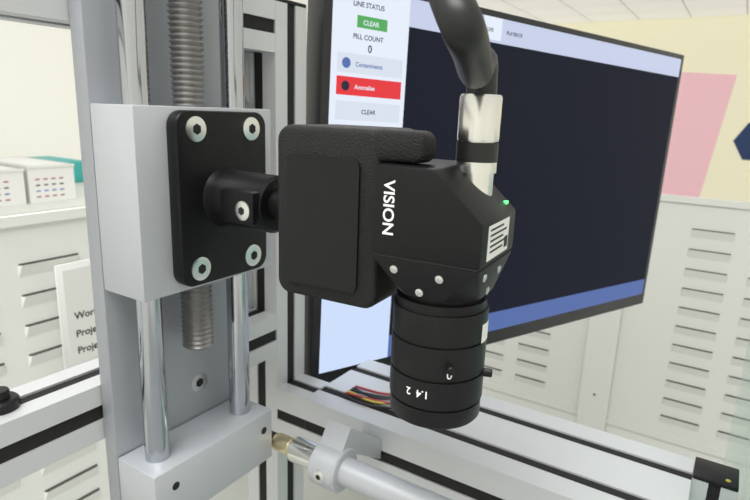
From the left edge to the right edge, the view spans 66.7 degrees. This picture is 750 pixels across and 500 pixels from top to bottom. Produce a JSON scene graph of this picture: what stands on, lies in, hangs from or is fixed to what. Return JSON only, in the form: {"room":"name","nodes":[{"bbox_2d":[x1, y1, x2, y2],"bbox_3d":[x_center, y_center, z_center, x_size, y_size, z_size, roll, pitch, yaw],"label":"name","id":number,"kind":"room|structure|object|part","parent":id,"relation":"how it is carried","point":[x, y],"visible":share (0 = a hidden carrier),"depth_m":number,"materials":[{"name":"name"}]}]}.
{"room":"pharmaceutical inspection laboratory","nodes":[
{"label":"pharmaceutical inspection laboratory","id":0,"kind":"room"},
{"bbox_2d":[0,0,307,159],"bbox_3d":[-1.251,-1.026,4.353,0.080,2.750,11.000,11,16,31],"label":"wall","id":1,"kind":"structure","parent":0,"point":[39,114],"depth_m":3.23,"materials":[{"name":"white paint"}]},
{"bbox_2d":[476,0,749,23],"bbox_3d":[1.692,-1.846,2.242,6.800,0.050,11.000,11,16,31],"label":"ceiling","id":2,"kind":"structure","parent":0,"point":[548,11],"depth_m":6.83,"materials":[{"name":"tile"}]},
{"bbox_2d":[554,14,749,201],"bbox_3d":[4.633,-1.482,7.128,6.800,2.750,0.080,11,16,31],"label":"wall","id":3,"kind":"structure","parent":0,"point":[708,44],"depth_m":7.22,"materials":[{"name":"beige paint"}]},
{"bbox_2d":[661,72,736,196],"bbox_3d":[4.061,-0.780,7.603,0.839,3.053,0.001,11,16,31],"label":"wall panel","id":4,"kind":"object","parent":3,"relation":"attached to","point":[702,102],"visible":0.6,"depth_m":7.38,"materials":[{"name":"pink paint"}]},
{"bbox_2d":[733,123,749,159],"bbox_3d":[4.732,-1.334,7.042,0.526,0.455,0.001,11,16,31],"label":"wall sign","id":5,"kind":"object","parent":3,"relation":"attached to","point":[742,141],"visible":1,"depth_m":7.12,"materials":[{"name":"blue paint"}]},
{"bbox_3d":[1.592,0.873,2.902,6.800,0.050,11.000,11,16,31],"label":"floor","id":6,"kind":"structure","parent":0,"visible":0},
{"bbox_2d":[0,182,84,216],"bbox_3d":[-1.334,0.231,2.736,0.850,1.067,2.000,11,16,31],"label":"storage bench","id":7,"kind":"object","parent":6,"relation":"on","point":[79,201],"visible":0.02,"depth_m":2.12,"materials":[{"name":"white paint"}]},
{"bbox_2d":[0,165,26,206],"bbox_3d":[-1.527,-0.248,2.132,0.406,0.132,0.222,11,16,31],"label":"crate","id":8,"kind":"object","parent":7,"relation":"on","point":[12,185],"visible":1,"depth_m":2.08,"materials":[{"name":"white plastic"}]},
{"bbox_2d":[0,156,75,203],"bbox_3d":[-1.413,-0.289,2.304,0.406,0.140,0.182,11,16,31],"label":"crate","id":9,"kind":"object","parent":7,"relation":"on","point":[44,180],"visible":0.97,"depth_m":2.20,"materials":[{"name":"white plastic"}]},
{"bbox_2d":[29,156,82,182],"bbox_3d":[-1.590,-0.397,2.806,0.350,0.100,0.176,11,16,31],"label":"storage bin","id":10,"kind":"object","parent":7,"relation":"on","point":[78,173],"visible":0.16,"depth_m":2.75,"materials":[{"name":"teal plastic"}]},
{"bbox_2d":[209,468,371,499],"bbox_3d":[-0.797,0.868,0.697,0.397,0.830,2.396,11,16,31],"label":"workbench","id":11,"kind":"object","parent":6,"relation":"on","point":[238,490],"visible":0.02,"depth_m":1.26,"materials":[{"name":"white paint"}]},
{"bbox_2d":[0,207,109,499],"bbox_3d":[-0.601,0.259,0.435,0.013,0.530,2.396,11,16,31],"label":"cabinet","id":12,"kind":"object","parent":11,"relation":"on","point":[31,244],"visible":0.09,"depth_m":0.70,"materials":[{"name":"white metal"}]},
{"bbox_2d":[54,259,97,369],"bbox_3d":[-0.367,0.080,0.751,0.003,0.142,0.096,11,16,31],"label":"instruction sheet","id":13,"kind":"object","parent":12,"relation":"attached to","point":[73,280],"visible":0.53,"depth_m":0.73,"materials":[{"name":"white paper"}]},
{"bbox_2d":[0,0,749,499],"bbox_3d":[-0.327,0.529,-0.109,0.339,1.900,1.900,11,16,31],"label":"frame","id":14,"kind":"object","parent":6,"relation":"on","point":[509,451],"visible":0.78,"depth_m":0.35,"materials":[{"name":"silver metal"}]},
{"bbox_3d":[-0.171,0.068,0.260,0.016,0.009,0.016,11,16,31],"label":"rail stop knob","id":15,"kind":"part","parent":14,"relation":"part of","materials":[{"name":"black plastic"}]},
{"bbox_3d":[-0.502,0.004,-0.297,0.030,0.030,1.589,11,16,31],"label":"rail","id":16,"kind":"part","parent":14,"relation":"part of","materials":[{"name":"silver metal"}]},
{"bbox_3d":[-0.510,0.199,-0.250,0.030,0.030,1.589,11,16,31],"label":"rail","id":17,"kind":"part","parent":14,"relation":"part of","materials":[{"name":"silver metal"}]},
{"bbox_2d":[68,0,271,499],"bbox_3d":[-0.092,-0.097,0.269,0.040,0.468,0.082,11,16,31],"label":"slide","id":18,"kind":"object","parent":14,"relation":"attached to","point":[181,421],"visible":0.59,"depth_m":0.28,"materials":[{"name":"silver metal"}]},
{"bbox_3d":[-0.104,-0.091,0.243,0.012,0.436,0.012,11,16,31],"label":"guide rod","id":19,"kind":"part","parent":18,"relation":"part of","materials":[{"name":"silver metal"}]},
{"bbox_2d":[166,110,278,286],"bbox_3d":[-0.052,-0.022,0.262,0.059,0.080,0.055,11,16,31],"label":"mounting plate","id":20,"kind":"object","parent":18,"relation":"attached to","point":[224,201],"visible":0.91,"depth_m":0.26,"materials":[{"name":"black metal"}]},
{"bbox_2d":[278,124,435,307],"bbox_3d":[-0.004,-0.014,0.226,0.065,0.067,0.040,11,16,31],"label":"bracket","id":21,"kind":"object","parent":20,"relation":"attached to","point":[326,172],"depth_m":0.21,"materials":[{"name":"black plastic"}]},
{"bbox_2d":[372,159,515,429],"bbox_3d":[0.025,0.016,0.214,0.041,0.095,0.040,9,15,27],"label":"camera","id":22,"kind":"object","parent":21,"relation":"attached to","point":[445,243],"visible":1,"depth_m":0.20,"materials":[{"name":"black painted metal"},{"name":"black plastic"},{"name":"glass"}]},
{"bbox_2d":[428,0,502,195],"bbox_3d":[0.028,-0.079,0.177,0.041,0.134,0.092,0,14,-10],"label":"cable","id":23,"kind":"object","parent":22,"relation":"attached to","point":[461,24],"visible":1,"depth_m":0.19,"materials":[{"name":"black rubber"}]},
{"bbox_3d":[-0.073,-0.101,0.290,0.012,0.436,0.012,11,16,31],"label":"guide rod","id":24,"kind":"part","parent":18,"relation":"part of","materials":[{"name":"silver metal"}]},
{"bbox_3d":[-0.092,0.577,0.543,0.030,1.516,0.030,11,16,31],"label":"corner post","id":25,"kind":"part","parent":14,"relation":"part of","materials":[{"name":"silver metal"}]},
{"bbox_2d":[272,420,451,499],"bbox_3d":[-0.025,0.154,0.353,0.325,0.116,0.054,11,16,31],"label":"air nozzle","id":26,"kind":"object","parent":14,"relation":"attached to","point":[332,464],"visible":0.66,"depth_m":0.32,"materials":[{"name":"silver metal"}]},
{"bbox_2d":[342,385,391,409],"bbox_3d":[0.003,0.102,0.393,0.051,0.002,0.025,5,14,11],"label":"wire bundle","id":27,"kind":"object","parent":14,"relation":"on","point":[354,389],"visible":0.74,"depth_m":0.39,"materials":[{"name":"multicoloured plastic"}]},
{"bbox_3d":[0.059,0.130,0.375,0.257,0.040,0.080,11,16,31],"label":"rail","id":28,"kind":"part","parent":14,"relation":"part of","materials":[{"name":"silver metal"}]},
{"bbox_2d":[304,0,683,382],"bbox_3d":[0.128,-0.066,0.575,0.489,0.310,0.084,-8,17,-36],"label":"computer monitor","id":29,"kind":"object","parent":14,"relation":"attached to","point":[587,118],"visible":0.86,"depth_m":0.54,"materials":[{"name":"black"}]},
{"bbox_3d":[0.170,0.737,0.470,0.022,1.260,0.022,11,16,31],"label":"rail post","id":30,"kind":"part","parent":14,"relation":"part of","materials":[{"name":"silver metal"}]},
{"bbox_3d":[0.242,0.222,0.399,0.004,0.520,0.340,11,16,31],"label":"guard glass","id":31,"kind":"part","parent":14,"relation":"part of","materials":[{"name":"green"}]},
{"bbox_2d":[482,387,723,468],"bbox_3d":[1.222,0.809,1.246,2.400,0.830,0.700,11,16,31],"label":"workbench","id":32,"kind":"object","parent":6,"relation":"on","point":[618,431],"visible":0.02,"depth_m":1.20,"materials":[{"name":"white paint"}]},
{"bbox_2d":[483,194,749,458],"bbox_3d":[1.055,0.232,0.799,2.400,0.530,0.013,11,16,31],"label":"cabinet","id":33,"kind":"object","parent":32,"relation":"attached to","point":[668,366],"visible":0.33,"depth_m":1.11,"materials":[{"name":"white metal"}]}
]}

